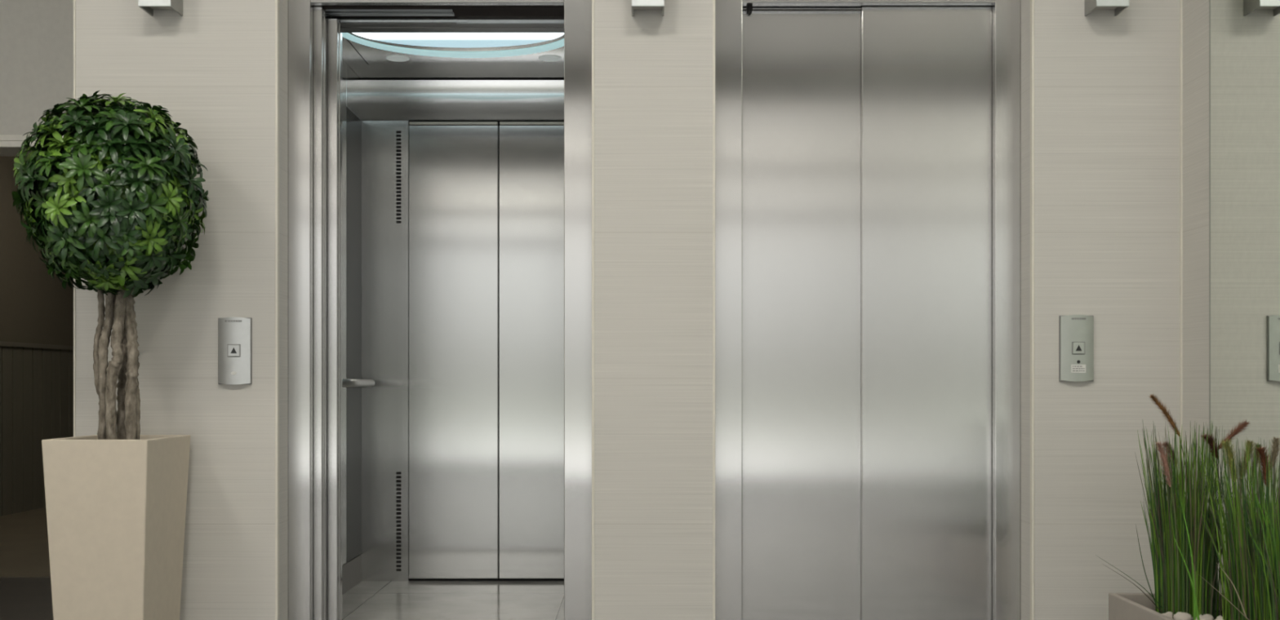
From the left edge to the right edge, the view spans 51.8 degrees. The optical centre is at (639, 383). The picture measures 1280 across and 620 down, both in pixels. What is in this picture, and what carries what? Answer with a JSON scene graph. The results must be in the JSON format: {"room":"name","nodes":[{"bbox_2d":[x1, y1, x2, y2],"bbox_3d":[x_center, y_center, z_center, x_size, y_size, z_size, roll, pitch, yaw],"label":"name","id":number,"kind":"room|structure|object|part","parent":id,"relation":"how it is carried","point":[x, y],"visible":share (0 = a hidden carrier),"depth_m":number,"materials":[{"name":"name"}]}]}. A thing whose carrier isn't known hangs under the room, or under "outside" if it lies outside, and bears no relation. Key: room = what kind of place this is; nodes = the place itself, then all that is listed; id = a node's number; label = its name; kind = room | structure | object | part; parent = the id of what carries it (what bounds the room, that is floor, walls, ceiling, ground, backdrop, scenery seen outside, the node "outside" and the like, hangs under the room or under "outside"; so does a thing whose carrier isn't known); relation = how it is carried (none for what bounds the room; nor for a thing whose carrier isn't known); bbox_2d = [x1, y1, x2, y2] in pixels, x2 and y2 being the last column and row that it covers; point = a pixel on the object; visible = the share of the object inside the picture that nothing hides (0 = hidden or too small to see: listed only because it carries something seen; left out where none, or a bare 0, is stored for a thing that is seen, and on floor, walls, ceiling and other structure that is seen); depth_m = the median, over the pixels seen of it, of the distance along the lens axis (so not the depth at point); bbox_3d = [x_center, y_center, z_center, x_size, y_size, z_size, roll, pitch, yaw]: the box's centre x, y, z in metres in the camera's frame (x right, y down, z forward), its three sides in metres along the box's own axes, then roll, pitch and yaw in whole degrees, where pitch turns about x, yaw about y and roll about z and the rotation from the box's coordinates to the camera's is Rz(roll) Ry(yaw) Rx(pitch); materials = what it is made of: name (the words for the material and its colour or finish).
{"room":"lobby","nodes":[
{"label":"lobby","id":0,"kind":"room"},
{"bbox_2d":[0,507,53,619],"bbox_3d":[-3.090,0.898,7.735,2.401,0.104,6.330,0,0,0],"label":"floor","id":1,"kind":"structure","parent":0,"point":[24,536],"depth_m":6.04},
{"bbox_2d":[0,0,73,156],"bbox_3d":[-2.990,-1.919,6.175,2.201,1.663,0.250,0,0,0],"label":"wall","id":2,"kind":"structure","parent":0,"point":[37,36],"depth_m":6.05,"materials":[{"name":"grey paint"}]},
{"bbox_2d":[0,134,63,147],"bbox_3d":[-2.990,-1.111,6.035,2.201,0.057,0.030,0,0,0],"label":"trim","id":3,"kind":"structure","parent":2,"relation":"attached to","point":[6,140],"depth_m":6.03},
{"bbox_2d":[0,156,73,346],"bbox_3d":[-3.030,-0.500,8.490,2.521,2.700,4.860,0,0,0],"label":"wall","id":4,"kind":"structure","parent":0,"point":[35,308],"depth_m":8.75,"materials":[{"name":"paint"}]},
{"bbox_2d":[0,341,73,516],"bbox_3d":[-4.075,0.290,8.530,0.030,1.120,4.440,0,0,0],"label":"wainscoting","id":5,"kind":"structure","parent":4,"relation":"attached to","point":[37,380],"depth_m":8.80,"materials":[{"name":"paint"}]},
{"bbox_2d":[312,4,564,619],"bbox_3d":[-0.850,-0.255,5.150,1.500,2.270,1.100,0,0,0],"label":"car","id":6,"kind":"object","parent":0,"point":[445,123],"visible":0.71,"depth_m":5.66,"materials":[{"name":"metal"}]},
{"bbox_3d":[-1.312,-0.220,4.650,0.496,2.131,0.020,0,0,0],"label":"car door panel","id":7,"kind":"part","parent":6,"relation":"part of","materials":[{"name":"metal"}]},
{"bbox_3d":[-1.310,-0.220,4.674,0.499,2.131,0.020,0,0,0],"label":"car door panel","id":8,"kind":"part","parent":6,"relation":"part of","materials":[{"name":"metal"}]},
{"bbox_3d":[-1.207,-0.287,5.049,0.020,2.039,0.658,0,0,0],"label":"panel","id":9,"kind":"part","parent":6,"relation":"part of","materials":[{"name":"metal"}]},
{"bbox_3d":[-1.208,0.792,5.193,0.023,0.116,0.946,0,0,0],"label":"skirting","id":10,"kind":"part","parent":6,"relation":"part of","materials":[{"name":"silver metal"}]},
{"bbox_3d":[-1.207,-1.220,5.524,0.020,0.174,0.284,0,0,0],"label":"panel","id":11,"kind":"part","parent":6,"relation":"part of","materials":[{"name":"metal"}]},
{"bbox_3d":[-1.207,-0.200,5.524,0.020,1.863,0.284,0,0,0],"label":"panel","id":12,"kind":"part","parent":6,"relation":"part of","materials":[{"name":"silver metal"}]},
{"bbox_3d":[-1.142,-0.002,5.275,0.033,0.033,0.650,0,0,0],"label":"handrail","id":13,"kind":"part","parent":6,"relation":"part of","materials":[{"name":"silver metal"}]},
{"bbox_3d":[-1.096,-0.141,5.677,0.202,1.983,0.020,0,0,0],"label":"panel","id":14,"kind":"part","parent":6,"relation":"part of","materials":[{"name":"metal"}]},
{"bbox_2d":[386,55,408,61],"bbox_3d":[-0.970,-1.303,5.280,0.092,0.003,0.092,0,0,0],"label":"recessed light","id":15,"kind":"object","parent":6,"relation":"on","point":[388,58],"depth_m":5.27,"materials":[{"name":"white"}]},
{"bbox_2d":[395,471,400,571],"bbox_3d":[-1.037,0.593,5.668,0.020,0.427,0.005,0,0,0],"label":"vent grille","id":16,"kind":"object","parent":6,"relation":"attached to","point":[397,473],"depth_m":5.67,"materials":[{"name":"black metal"}]},
{"bbox_2d":[395,130,400,223],"bbox_3d":[-1.037,-0.888,5.668,0.020,0.397,0.005,0,0,0],"label":"vent grille","id":17,"kind":"object","parent":6,"relation":"attached to","point":[397,132],"depth_m":5.67,"materials":[{"name":"black metal"}]},
{"bbox_3d":[-0.640,-1.324,4.693,0.980,0.052,0.122,0,0,0],"label":"track rail","id":18,"kind":"part","parent":6,"relation":"part of","materials":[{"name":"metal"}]},
{"bbox_3d":[-0.801,-0.137,5.671,0.385,1.949,0.032,0,0,0],"label":"panel","id":19,"kind":"part","parent":6,"relation":"part of","materials":[{"name":"metal"}]},
{"bbox_3d":[-0.672,-1.302,4.902,0.800,0.002,0.165,0,0,0],"label":"light panel","id":20,"kind":"part","parent":6,"relation":"part of","materials":[{"name":"white plastic"}]},
{"bbox_3d":[-0.672,-1.302,5.045,0.679,0.002,0.120,0,0,0],"label":"glow panel","id":21,"kind":"part","parent":6,"relation":"part of","materials":[{"name":"white plastic"}]},
{"bbox_3d":[-0.388,-0.137,5.671,0.435,1.949,0.032,0,0,0],"label":"panel","id":22,"kind":"part","parent":6,"relation":"part of","materials":[{"name":"metal"}]},
{"bbox_2d":[538,55,561,61],"bbox_3d":[-0.360,-1.303,5.280,0.092,0.003,0.092,0,0,0],"label":"recessed light","id":23,"kind":"object","parent":6,"relation":"on","point":[541,58],"depth_m":5.27,"materials":[{"name":"white"}]},
{"bbox_2d":[75,0,1179,619],"bbox_3d":[-0.041,-0.950,4.463,3.696,3.600,0.126,0,0,0],"label":"wall","id":24,"kind":"structure","parent":0,"point":[1107,86],"depth_m":4.40,"materials":[{"name":"beige paint"}]},
{"bbox_2d":[73,0,75,436],"bbox_3d":[-1.886,-0.950,4.404,0.006,3.600,0.013,0,0,0],"label":"trim","id":25,"kind":"structure","parent":24,"relation":"attached to","point":[74,1],"depth_m":4.40,"materials":[{"name":"metal"}]},
{"bbox_2d":[137,0,182,16],"bbox_3d":[-1.577,-1.339,4.341,0.106,0.223,0.118,0,0,0],"label":"wall sconce","id":26,"kind":"object","parent":24,"relation":"attached to","point":[148,6],"visible":1,"depth_m":4.31,"materials":[{"name":"metal"}]},
{"bbox_3d":[-1.627,-1.339,4.344,0.006,0.223,0.112,0,0,0],"label":"plate","id":27,"kind":"part","parent":26,"relation":"part of","materials":[{"name":"metal"}]},
{"bbox_3d":[-1.577,-1.339,4.285,0.106,0.223,0.006,0,0,0],"label":"plate","id":28,"kind":"part","parent":26,"relation":"part of","materials":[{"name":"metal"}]},
{"bbox_3d":[-1.527,-1.339,4.344,0.006,0.223,0.112,0,0,0],"label":"plate","id":29,"kind":"part","parent":26,"relation":"part of","materials":[{"name":"metal"}]},
{"bbox_2d":[217,317,252,385],"bbox_3d":[-1.350,-0.109,4.389,0.112,0.225,0.023,0,0,0],"label":"panel","id":30,"kind":"object","parent":24,"relation":"attached to","point":[234,334],"visible":1,"depth_m":4.38,"materials":[{"name":"metal"}]},
{"bbox_2d":[275,0,279,619],"bbox_3d":[-1.213,-0.280,4.409,0.009,2.260,0.023,0,0,0],"label":"trim","id":31,"kind":"structure","parent":24,"relation":"attached to","point":[277,2],"depth_m":4.40,"materials":[{"name":"metal"}]},
{"bbox_2d":[288,0,591,619],"bbox_3d":[-0.685,-0.264,4.607,1.128,2.288,0.155,0,0,0],"label":"surround","id":32,"kind":"object","parent":24,"relation":"attached to","point":[577,13],"visible":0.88,"depth_m":4.53,"materials":[{"name":"metal"}]},
{"bbox_2d":[312,5,326,619],"bbox_3d":[-1.339,-0.233,4.597,0.481,2.157,0.044,0,0,0],"label":"elevator door","id":33,"kind":"structure","parent":32,"relation":"attached to","point":[319,12],"depth_m":4.58,"materials":[{"name":"metal"}]},
{"bbox_3d":[-1.339,-0.233,4.609,0.481,2.157,0.020,0,0,0],"label":"door panel","id":34,"kind":"part","parent":33,"relation":"part of","materials":[{"name":"metal"}]},
{"bbox_2d":[591,0,594,619],"bbox_3d":[-0.157,-0.280,4.409,0.009,2.260,0.023,0,0,0],"label":"trim","id":35,"kind":"structure","parent":24,"relation":"attached to","point":[593,1],"depth_m":4.40,"materials":[{"name":"metal"}]},
{"bbox_2d":[631,0,664,16],"bbox_3d":[0.026,-1.339,4.341,0.106,0.223,0.118,0,0,0],"label":"wall sconce","id":36,"kind":"object","parent":24,"relation":"attached to","point":[636,4],"visible":1,"depth_m":4.28,"materials":[{"name":"metal"}]},
{"bbox_3d":[0.026,-1.339,4.285,0.106,0.223,0.006,0,0,0],"label":"plate","id":37,"kind":"part","parent":36,"relation":"part of","materials":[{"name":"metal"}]},
{"bbox_2d":[712,0,715,619],"bbox_3d":[0.247,-0.280,4.409,0.009,2.260,0.023,0,0,0],"label":"trim","id":38,"kind":"structure","parent":24,"relation":"attached to","point":[713,1],"depth_m":4.40,"materials":[{"name":"metal"}]},
{"bbox_2d":[715,0,1021,619],"bbox_3d":[0.779,-0.264,4.607,1.136,2.288,0.155,0,0,0],"label":"surround","id":39,"kind":"object","parent":24,"relation":"attached to","point":[1006,14],"visible":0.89,"depth_m":4.53,"materials":[{"name":"metal"}]},
{"bbox_2d":[742,4,992,619],"bbox_3d":[0.780,-0.235,4.594,0.960,2.162,0.050,0,0,0],"label":"elevator door","id":40,"kind":"structure","parent":39,"relation":"attached to","point":[867,131],"depth_m":4.58,"materials":[{"name":"metal"}]},
{"bbox_3d":[0.550,-0.233,4.609,0.500,2.157,0.020,0,0,0],"label":"door panel","id":41,"kind":"part","parent":40,"relation":"part of","materials":[{"name":"metal"}]},
{"bbox_3d":[1.015,-0.233,4.585,0.490,2.157,0.020,0,0,0],"label":"door panel","id":42,"kind":"part","parent":40,"relation":"part of","materials":[{"name":"metal"}]},
{"bbox_2d":[1030,0,1034,619],"bbox_3d":[1.311,-0.280,4.409,0.009,2.260,0.023,0,0,0],"label":"trim","id":43,"kind":"structure","parent":24,"relation":"attached to","point":[1032,2],"depth_m":4.40,"materials":[{"name":"metal"}]},
{"bbox_2d":[1058,315,1093,382],"bbox_3d":[1.455,-0.118,4.389,0.115,0.222,0.023,0,0,0],"label":"panel","id":44,"kind":"object","parent":24,"relation":"attached to","point":[1076,332],"visible":1,"depth_m":4.38,"materials":[{"name":"metal"}]},
{"bbox_2d":[1072,366,1084,371],"bbox_3d":[1.457,-0.050,4.380,0.040,0.018,0.001,0,0,0],"label":"print","id":45,"kind":"object","parent":44,"relation":"on","point":[1074,368],"depth_m":4.38,"materials":[{"name":"grey"}]},
{"bbox_2d":[1084,0,1128,16],"bbox_3d":[1.536,-1.339,4.341,0.106,0.223,0.118,0,0,0],"label":"wall sconce","id":46,"kind":"object","parent":24,"relation":"attached to","point":[1119,6],"visible":1,"depth_m":4.31,"materials":[{"name":"metal"}]},
{"bbox_3d":[1.486,-1.339,4.344,0.006,0.223,0.112,0,0,0],"label":"plate","id":47,"kind":"part","parent":46,"relation":"part of","materials":[{"name":"metal"}]},
{"bbox_3d":[1.536,-1.339,4.285,0.106,0.223,0.006,0,0,0],"label":"plate","id":48,"kind":"part","parent":46,"relation":"part of","materials":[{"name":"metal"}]},
{"bbox_3d":[1.586,-1.339,4.344,0.006,0.223,0.112,0,0,0],"label":"plate","id":49,"kind":"part","parent":46,"relation":"part of","materials":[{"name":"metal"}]},
{"bbox_2d":[742,4,992,8],"bbox_3d":[0.765,-0.350,4.670,1.130,2.400,0.020,0,0,0],"label":"lining","id":50,"kind":"object","parent":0,"point":[861,5],"depth_m":4.66,"materials":[{"name":"silver metal"}]},
{"bbox_2d":[1182,0,1208,507],"bbox_3d":[1.907,-0.950,3.010,0.200,3.600,3.040,0,0,0],"label":"wall","id":51,"kind":"structure","parent":0,"point":[1195,12],"depth_m":4.29,"materials":[{"name":"beige tile"}]},
{"bbox_2d":[1179,0,1182,456],"bbox_3d":[1.804,-0.950,4.396,0.006,3.600,0.008,0,0,0],"label":"trim","id":52,"kind":"structure","parent":51,"relation":"attached to","point":[1180,1],"depth_m":4.39,"materials":[{"name":"metal"}]},
{"bbox_2d":[1208,0,1279,593],"bbox_3d":[1.803,-0.535,2.835,0.007,2.730,2.670,0,0,0],"label":"wall mirror","id":53,"kind":"object","parent":51,"relation":"attached to","point":[1244,35],"visible":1,"depth_m":3.92,"materials":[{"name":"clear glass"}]},
{"bbox_3d":[-1.142,0.900,1.035,6.297,0.100,7.070,0,0,0],"label":"floor","id":54,"kind":"structure","parent":0,"visible":0},
{"bbox_2d":[11,90,209,619],"bbox_3d":[-1.634,-0.023,4.091,0.572,1.746,0.542,0,0,0],"label":"potted tree","id":55,"kind":"object","parent":54,"relation":"on","point":[105,202],"visible":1,"depth_m":3.98,"materials":[{"name":"green plant"}]},
{"bbox_3d":[-1.693,-0.054,4.142,0.040,0.500,0.055,0,0,0],"label":"stem","id":56,"kind":"part","parent":55,"relation":"part of","materials":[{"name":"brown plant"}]},
{"bbox_3d":[-1.678,-0.064,4.133,0.054,0.537,0.081,0,0,0],"label":"stem","id":57,"kind":"part","parent":55,"relation":"part of","materials":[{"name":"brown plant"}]},
{"bbox_3d":[-1.635,-0.064,4.124,0.061,0.541,0.086,0,0,0],"label":"stem","id":58,"kind":"part","parent":55,"relation":"part of","materials":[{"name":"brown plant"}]},
{"bbox_3d":[-1.643,0.509,4.162,0.320,0.681,0.385,0,0,0],"label":"pot","id":59,"kind":"part","parent":55,"relation":"part of","materials":[{"name":"beige ceramic"}]},
{"bbox_3d":[-1.656,-0.057,4.194,0.067,0.533,0.065,0,0,0],"label":"stem","id":60,"kind":"part","parent":55,"relation":"part of","materials":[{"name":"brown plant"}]},
{"bbox_3d":[-1.645,-0.058,4.138,0.100,0.527,0.088,0,0,-15],"label":"stem","id":61,"kind":"part","parent":55,"relation":"part of","materials":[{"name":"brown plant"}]},
{"bbox_3d":[-1.604,-0.064,4.140,0.045,0.542,0.084,0,0,-43],"label":"stem","id":62,"kind":"part","parent":55,"relation":"part of","materials":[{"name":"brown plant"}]},
{"bbox_3d":[-1.607,-0.057,4.166,0.081,0.529,0.024,0,0,31],"label":"stem","id":63,"kind":"part","parent":55,"relation":"part of","materials":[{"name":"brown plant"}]},
{"bbox_2d":[1100,394,1279,619],"bbox_3d":[1.550,0.437,3.525,0.475,0.823,0.948,0,0,0],"label":"potted grass","id":64,"kind":"object","parent":54,"relation":"on","point":[1187,544],"depth_m":3.68,"materials":[{"name":"plant"}]},
{"bbox_2d":[1161,612,1173,619],"bbox_3d":[1.491,0.667,3.735,0.046,0.042,0.043,0,0,0],"label":"stone","id":65,"kind":"object","parent":64,"relation":"on","point":[1169,615],"visible":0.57,"depth_m":3.73,"materials":[{"name":"white stone"}]},
{"bbox_2d":[1173,612,1193,619],"bbox_3d":[1.526,0.664,3.703,0.052,0.046,0.052,0,0,39],"label":"stone","id":66,"kind":"object","parent":64,"relation":"on","point":[1180,615],"visible":0.98,"depth_m":3.69,"materials":[{"name":"white stone"}]},
{"bbox_2d":[1195,613,1213,619],"bbox_3d":[1.573,0.665,3.677,0.049,0.043,0.049,0,0,45],"label":"stone","id":67,"kind":"object","parent":64,"relation":"on","point":[1205,617],"visible":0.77,"depth_m":3.67,"materials":[{"name":"white stone"}]},
{"bbox_2d":[1214,615,1225,619],"bbox_3d":[1.616,0.666,3.650,0.050,0.046,0.046,0,0,0],"label":"stone","id":68,"kind":"object","parent":64,"relation":"on","point":[1219,618],"visible":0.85,"depth_m":3.64,"materials":[{"name":"beige stone"}]}
]}

